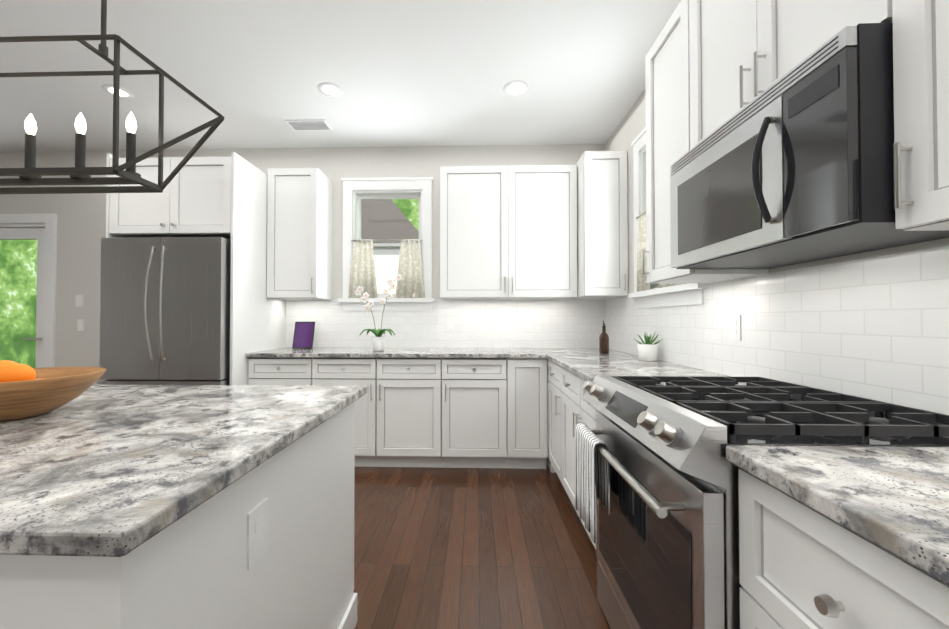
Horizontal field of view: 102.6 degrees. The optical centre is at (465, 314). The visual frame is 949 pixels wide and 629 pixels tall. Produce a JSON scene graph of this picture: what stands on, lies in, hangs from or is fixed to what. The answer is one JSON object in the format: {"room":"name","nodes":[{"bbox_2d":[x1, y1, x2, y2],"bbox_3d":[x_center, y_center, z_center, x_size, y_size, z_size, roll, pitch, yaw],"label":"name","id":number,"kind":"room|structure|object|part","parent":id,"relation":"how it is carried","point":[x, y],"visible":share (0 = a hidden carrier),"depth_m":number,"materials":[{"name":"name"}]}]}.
{"room":"kitchen","nodes":[
{"label":"kitchen","id":0,"kind":"room"},
{"bbox_2d":[0,144,604,384],"bbox_3d":[-2.245,-0.184,3.747,7.440,2.840,0.160,0,-1,2],"label":"wall","id":1,"kind":"structure","parent":0,"point":[81,225],"depth_m":3.70,"materials":[{"name":"beige paint"}]},
{"bbox_2d":[0,213,56,367],"bbox_3d":[-4.556,0.126,3.766,1.100,2.220,0.151,0,-1,2],"label":"door frame","id":2,"kind":"structure","parent":1,"relation":"attached to","point":[41,229],"depth_m":3.72,"materials":[{"name":"white wood"}]},
{"bbox_2d":[76,295,82,306],"bbox_3d":[-3.767,-0.135,3.705,0.070,0.116,0.009,0,-1,2],"label":"light switch","id":3,"kind":"object","parent":1,"relation":"attached to","point":[79,300],"visible":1,"depth_m":3.70,"materials":[{"name":"white plastic"}]},
{"bbox_2d":[77,319,84,330],"bbox_3d":[-3.747,0.105,3.701,0.070,0.116,0.009,0,-1,2],"label":"light switch","id":4,"kind":"object","parent":1,"relation":"attached to","point":[80,324],"visible":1,"depth_m":3.70,"materials":[{"name":"white plastic"}]},
{"bbox_2d":[267,168,332,299],"bbox_3d":[-1.504,-0.707,3.473,0.442,1.130,0.350,0,-1,2],"label":"upper cabinet","id":5,"kind":"object","parent":1,"relation":"attached to","point":[299,200],"depth_m":3.31,"materials":[{"name":"white paint"}]},
{"bbox_2d":[338,177,434,310],"bbox_3d":[-0.747,-0.668,3.662,0.910,1.265,0.175,0,-1,2],"label":"window","id":6,"kind":"structure","parent":1,"relation":"in","point":[356,191],"depth_m":3.62,"materials":[{"name":"white wood"}]},
{"bbox_2d":[348,239,424,297],"bbox_3d":[-0.750,-0.434,3.592,0.730,0.555,0.026,0,-1,2],"label":"curtain","id":7,"kind":"object","parent":6,"relation":"hanging from","point":[410,271],"visible":0.96,"depth_m":3.59,"materials":[{"name":"fabric"}]},
{"bbox_2d":[286,299,604,347],"bbox_3d":[-0.210,0.086,3.600,3.027,0.456,0.008,0,-1,2],"label":"tile","id":8,"kind":"structure","parent":1,"relation":"attached to","point":[567,323],"depth_m":3.59,"materials":[{"name":"white tile"}]},
{"bbox_2d":[440,165,570,299],"bbox_3d":[0.366,-0.708,3.418,1.170,1.130,0.350,0,-1,2],"label":"upper cabinet","id":9,"kind":"object","parent":1,"relation":"attached to","point":[537,231],"depth_m":3.25,"materials":[{"name":"white paint"}]},
{"bbox_2d":[0,0,680,151],"bbox_3d":[-2.432,-1.711,0.090,7.600,0.120,7.520,0,-1,2],"label":"ceiling","id":10,"kind":"structure","parent":0,"point":[400,73],"depth_m":2.52,"materials":[{"name":"white paint"}]},
{"bbox_2d":[0,0,223,193],"bbox_3d":[-1.346,-1.013,1.150,1.258,1.247,0.166,0,-1,2],"label":"pendant lantern","id":11,"kind":"object","parent":10,"relation":"hanging from","point":[30,173],"visible":1,"depth_m":1.13,"materials":[{"name":"grey metal"}]},
{"bbox_2d":[102,84,133,98],"bbox_3d":[-2.525,-1.615,2.763,0.176,0.004,0.176,0,-1,2],"label":"recessed light","id":12,"kind":"object","parent":10,"relation":"in","point":[123,93],"visible":0.85,"depth_m":2.76,"materials":[{"name":"white"}]},
{"bbox_2d":[285,119,332,130],"bbox_3d":[-1.331,-1.605,3.228,0.340,0.010,0.160,0,-1,2],"label":"ceiling vent","id":13,"kind":"object","parent":10,"relation":"in","point":[296,125],"visible":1,"depth_m":3.21,"materials":[{"name":"white metal"}]},
{"bbox_2d":[318,82,342,96],"bbox_3d":[-0.975,-1.615,2.737,0.176,0.004,0.176,0,-1,2],"label":"recessed light","id":14,"kind":"object","parent":10,"relation":"in","point":[329,89],"visible":1,"depth_m":2.73,"materials":[{"name":"white"}]},
{"bbox_2d":[503,81,527,95],"bbox_3d":[0.355,-1.615,2.719,0.176,0.004,0.176,0,-1,2],"label":"recessed light","id":15,"kind":"object","parent":10,"relation":"in","point":[514,88],"visible":1,"depth_m":2.71,"materials":[{"name":"white"}]},
{"bbox_2d":[353,463,610,628],"bbox_3d":[-2.432,1.248,0.052,7.600,0.120,7.520,0,-1,2],"label":"floor","id":16,"kind":"structure","parent":0,"point":[472,548],"depth_m":1.94,"materials":[{"name":"brown wood"}]},
{"bbox_2d":[99,237,230,384],"bbox_3d":[-2.232,0.332,3.158,0.910,1.792,0.902,0,-1,2],"label":"refrigerator","id":17,"kind":"object","parent":16,"relation":"on","point":[165,311],"visible":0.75,"depth_m":2.79,"materials":[{"name":"grey metal"}]},
{"bbox_2d":[0,404,356,628],"bbox_3d":[-1.363,0.757,1.031,1.844,0.888,1.012,0,-1,2],"label":"kitchen island","id":18,"kind":"object","parent":16,"relation":"on","point":[274,551],"depth_m":0.78,"materials":[{"name":"white paint"}]},
{"bbox_2d":[0,384,366,563],"bbox_3d":[-1.364,0.297,1.033,1.900,0.032,1.060,0,-1,2],"label":"island countertop","id":19,"kind":"structure","parent":18,"relation":"on","point":[98,477],"depth_m":0.75,"materials":[{"name":"grey stone"}]},
{"bbox_2d":[0,360,106,420],"bbox_3d":[-1.243,0.204,1.051,0.366,0.152,0.366,0,-1,2],"label":"fruit bowl","id":20,"kind":"object","parent":19,"relation":"on","point":[27,391],"visible":1,"depth_m":1.02,"materials":[{"name":"brown wood"}]},
{"bbox_2d":[106,152,285,384],"bbox_3d":[-2.229,0.004,3.247,0.986,2.450,0.824,0,-1,2],"label":"tall cabinet","id":21,"kind":"object","parent":16,"relation":"on","point":[225,197],"visible":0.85,"depth_m":2.90,"materials":[{"name":"white paint"}]},
{"bbox_2d":[248,359,321,385],"bbox_3d":[-1.439,0.788,3.322,0.577,0.885,0.610,0,-1,2],"label":"base cabinet","id":22,"kind":"object","parent":16,"relation":"on","point":[292,372],"depth_m":3.02,"materials":[{"name":"white paint"}]},
{"bbox_2d":[322,359,385,466],"bbox_3d":[-0.957,0.788,3.308,0.641,0.885,0.610,0,-1,2],"label":"base cabinet","id":23,"kind":"object","parent":16,"relation":"on","point":[370,409],"depth_m":3.01,"materials":[{"name":"white paint"}]},
{"bbox_2d":[386,359,449,467],"bbox_3d":[-0.442,0.788,3.293,0.641,0.885,0.610,0,-1,2],"label":"base cabinet","id":24,"kind":"object","parent":16,"relation":"on","point":[417,390],"depth_m":3.00,"materials":[{"name":"white paint"}]},
{"bbox_2d":[246,347,629,358],"bbox_3d":[-0.216,0.326,3.279,3.028,0.032,0.636,0,-1,2],"label":"countertop","id":25,"kind":"structure","parent":24,"relation":"on","point":[317,352],"depth_m":3.04,"materials":[{"name":"grey stone"}]},
{"bbox_2d":[292,322,314,348],"bbox_3d":[-1.463,0.188,3.455,0.180,0.247,0.112,0,-1,2],"label":"smart display","id":26,"kind":"object","parent":25,"relation":"on","point":[303,337],"visible":1,"depth_m":3.43,"materials":[{"name":"purple plastic"}]},
{"bbox_2d":[354,274,401,350],"bbox_3d":[-0.742,-0.017,3.231,0.409,0.650,0.298,0,-1,2],"label":"orchid plant","id":27,"kind":"object","parent":25,"relation":"on","point":[378,341],"visible":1,"depth_m":3.20,"materials":[{"name":"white plant"}]},
{"bbox_3d":[-0.740,0.247,3.217,0.116,0.122,0.116,0,-1,2],"label":"pot","id":28,"kind":"part","parent":27,"relation":"part of","materials":[{"name":"white ceramic"}]},
{"bbox_2d":[599,321,608,353],"bbox_3d":[1.084,0.176,2.985,0.074,0.258,0.074,0,-1,2],"label":"oil bottle","id":29,"kind":"object","parent":25,"relation":"on","point":[604,343],"visible":1,"depth_m":2.96,"materials":[{"name":"brown glass"}]},
{"bbox_2d":[450,359,497,467],"bbox_3d":[0.072,0.787,3.278,0.640,0.885,0.610,0,-1,2],"label":"base cabinet","id":30,"kind":"object","parent":16,"relation":"on","point":[473,382],"depth_m":2.98,"materials":[{"name":"white paint"}]},
{"bbox_2d":[498,355,545,468],"bbox_3d":[0.468,0.787,3.233,0.403,0.885,0.676,0,-1,2],"label":"base cabinet","id":31,"kind":"object","parent":16,"relation":"on","point":[517,374],"depth_m":2.97,"materials":[{"name":"white paint"}]},
{"bbox_2d":[546,355,745,384],"bbox_3d":[0.931,0.313,2.248,0.675,0.032,1.357,0,-1,2],"label":"countertop","id":32,"kind":"structure","parent":31,"relation":"on","point":[586,367],"depth_m":2.12,"materials":[{"name":"grey stone"}]},
{"bbox_2d":[635,332,662,360],"bbox_3d":[1.188,0.205,2.476,0.175,0.187,0.141,0,-1,2],"label":"succulent plant","id":33,"kind":"object","parent":32,"relation":"on","point":[647,349],"visible":1,"depth_m":2.44,"materials":[{"name":"white ceramic"}]},
{"bbox_3d":[1.185,0.245,2.481,0.132,0.107,0.132,0,-1,2],"label":"pot","id":34,"kind":"part","parent":33,"relation":"part of","materials":[{"name":"white ceramic"}]},
{"bbox_2d":[538,359,561,482],"bbox_3d":[0.925,0.780,2.695,0.714,0.885,0.548,0,-1,2],"label":"base cabinet","id":35,"kind":"object","parent":16,"relation":"on","point":[549,373],"depth_m":2.90,"materials":[{"name":"white paint"}]},
{"bbox_2d":[562,371,573,505],"bbox_3d":[0.944,0.774,2.253,0.650,0.885,0.587,0,-1,2],"label":"base cabinet","id":36,"kind":"object","parent":16,"relation":"on","point":[567,379],"depth_m":2.35,"materials":[{"name":"white paint"}]},
{"bbox_2d":[574,375,597,548],"bbox_3d":[0.932,0.769,1.824,0.650,0.885,0.524,0,-1,2],"label":"base cabinet","id":37,"kind":"object","parent":16,"relation":"on","point":[584,412],"depth_m":2.01,"materials":[{"name":"white paint"}]},
{"bbox_2d":[575,375,948,628],"bbox_3d":[0.827,0.724,1.183,0.805,0.958,0.756,0,-1,2],"label":"range","id":38,"kind":"object","parent":16,"relation":"on","point":[656,489],"visible":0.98,"depth_m":0.99,"materials":[{"name":"silver metal"}]},
{"bbox_2d":[575,423,609,543],"bbox_3d":[0.464,0.606,1.413,0.066,0.339,0.263,0,-1,2],"label":"towel","id":39,"kind":"object","parent":38,"relation":"hanging from","point":[592,470],"depth_m":1.37,"materials":[{"name":"white fabric"}]},
{"bbox_2d":[739,471,948,628],"bbox_3d":[0.895,0.752,0.564,0.650,0.885,0.459,0,-1,2],"label":"base cabinet","id":40,"kind":"object","parent":16,"relation":"on","point":[843,537],"depth_m":0.63,"materials":[{"name":"white paint"}]},
{"bbox_2d":[726,446,948,590],"bbox_3d":[0.862,0.282,-0.119,0.675,0.032,1.840,0,-1,2],"label":"countertop","id":41,"kind":"structure","parent":40,"relation":"on","point":[895,500],"depth_m":0.61,"materials":[{"name":"grey stone"}]},
{"bbox_2d":[605,90,948,295],"bbox_3d":[1.286,-0.233,-0.037,0.160,2.840,7.200,0,-1,2],"label":"wall","id":42,"kind":"structure","parent":0,"point":[629,129],"depth_m":2.93,"materials":[{"name":"beige paint"}]},
{"bbox_2d":[567,151,627,298],"bbox_3d":[1.092,-0.725,3.302,0.410,1.161,0.540,0,-1,2],"label":"upper cabinet","id":43,"kind":"object","parent":42,"relation":"attached to","point":[597,210],"depth_m":3.04,"materials":[{"name":"white paint"}]},
{"bbox_2d":[628,127,706,307],"bbox_3d":[1.311,-0.683,2.449,0.175,1.265,0.920,0,-1,2],"label":"window","id":44,"kind":"structure","parent":42,"relation":"in","point":[681,294],"depth_m":2.73,"materials":[{"name":"white wood"}]},
{"bbox_2d":[636,211,682,291],"bbox_3d":[1.240,-0.449,2.440,0.035,0.555,0.722,0,-1,2],"label":"curtain","id":45,"kind":"object","parent":44,"relation":"hanging from","point":[643,284],"visible":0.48,"depth_m":2.69,"materials":[{"name":"fabric"}]},
{"bbox_2d":[643,0,768,282],"bbox_3d":[1.095,-0.762,1.782,0.320,1.195,0.407,0,-1,2],"label":"upper cabinet","id":46,"kind":"object","parent":42,"relation":"attached to","point":[666,60],"depth_m":1.81,"materials":[{"name":"white paint"}]},
{"bbox_2d":[605,245,948,414],"bbox_3d":[1.237,0.054,1.161,0.008,0.456,4.800,0,-1,2],"label":"wall tile","id":47,"kind":"structure","parent":42,"relation":"attached to","point":[875,328],"depth_m":1.30,"materials":[{"name":"white tile"}]},
{"bbox_2d":[730,315,740,339],"bbox_3d":[1.246,0.060,1.761,0.008,0.116,0.070,0,-1,2],"label":"electrical outlet","id":48,"kind":"object","parent":47,"relation":"attached to","point":[735,327],"visible":1,"depth_m":1.75,"materials":[{"name":"white plastic"}]},
{"bbox_2d":[687,0,890,151],"bbox_3d":[1.078,-1.045,1.197,0.320,0.826,0.763,0,-1,2],"label":"upper cabinet","id":49,"kind":"object","parent":42,"relation":"attached to","point":[737,49],"depth_m":1.24,"materials":[{"name":"white paint"}]},
{"bbox_2d":[670,23,948,268],"bbox_3d":[1.004,-0.407,1.190,0.455,0.430,0.756,0,-1,2],"label":"microwave","id":50,"kind":"object","parent":49,"relation":"attached to","point":[794,165],"visible":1,"depth_m":0.96,"materials":[{"name":"grey metal"}]},
{"bbox_2d":[887,0,948,230],"bbox_3d":[1.059,-0.778,0.541,0.320,1.195,0.536,0,-1,2],"label":"upper cabinet","id":51,"kind":"object","parent":42,"relation":"attached to","point":[920,27],"depth_m":0.76,"materials":[{"name":"white paint"}]},
{"label":"outside","id":52,"kind":"structure","parent":0,"visible":0},
{"bbox_2d":[0,199,418,367],"bbox_3d":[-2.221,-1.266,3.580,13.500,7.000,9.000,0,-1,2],"label":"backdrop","id":53,"kind":"structure","parent":52,"point":[384,222],"depth_m":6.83,"materials":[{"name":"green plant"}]}
]}

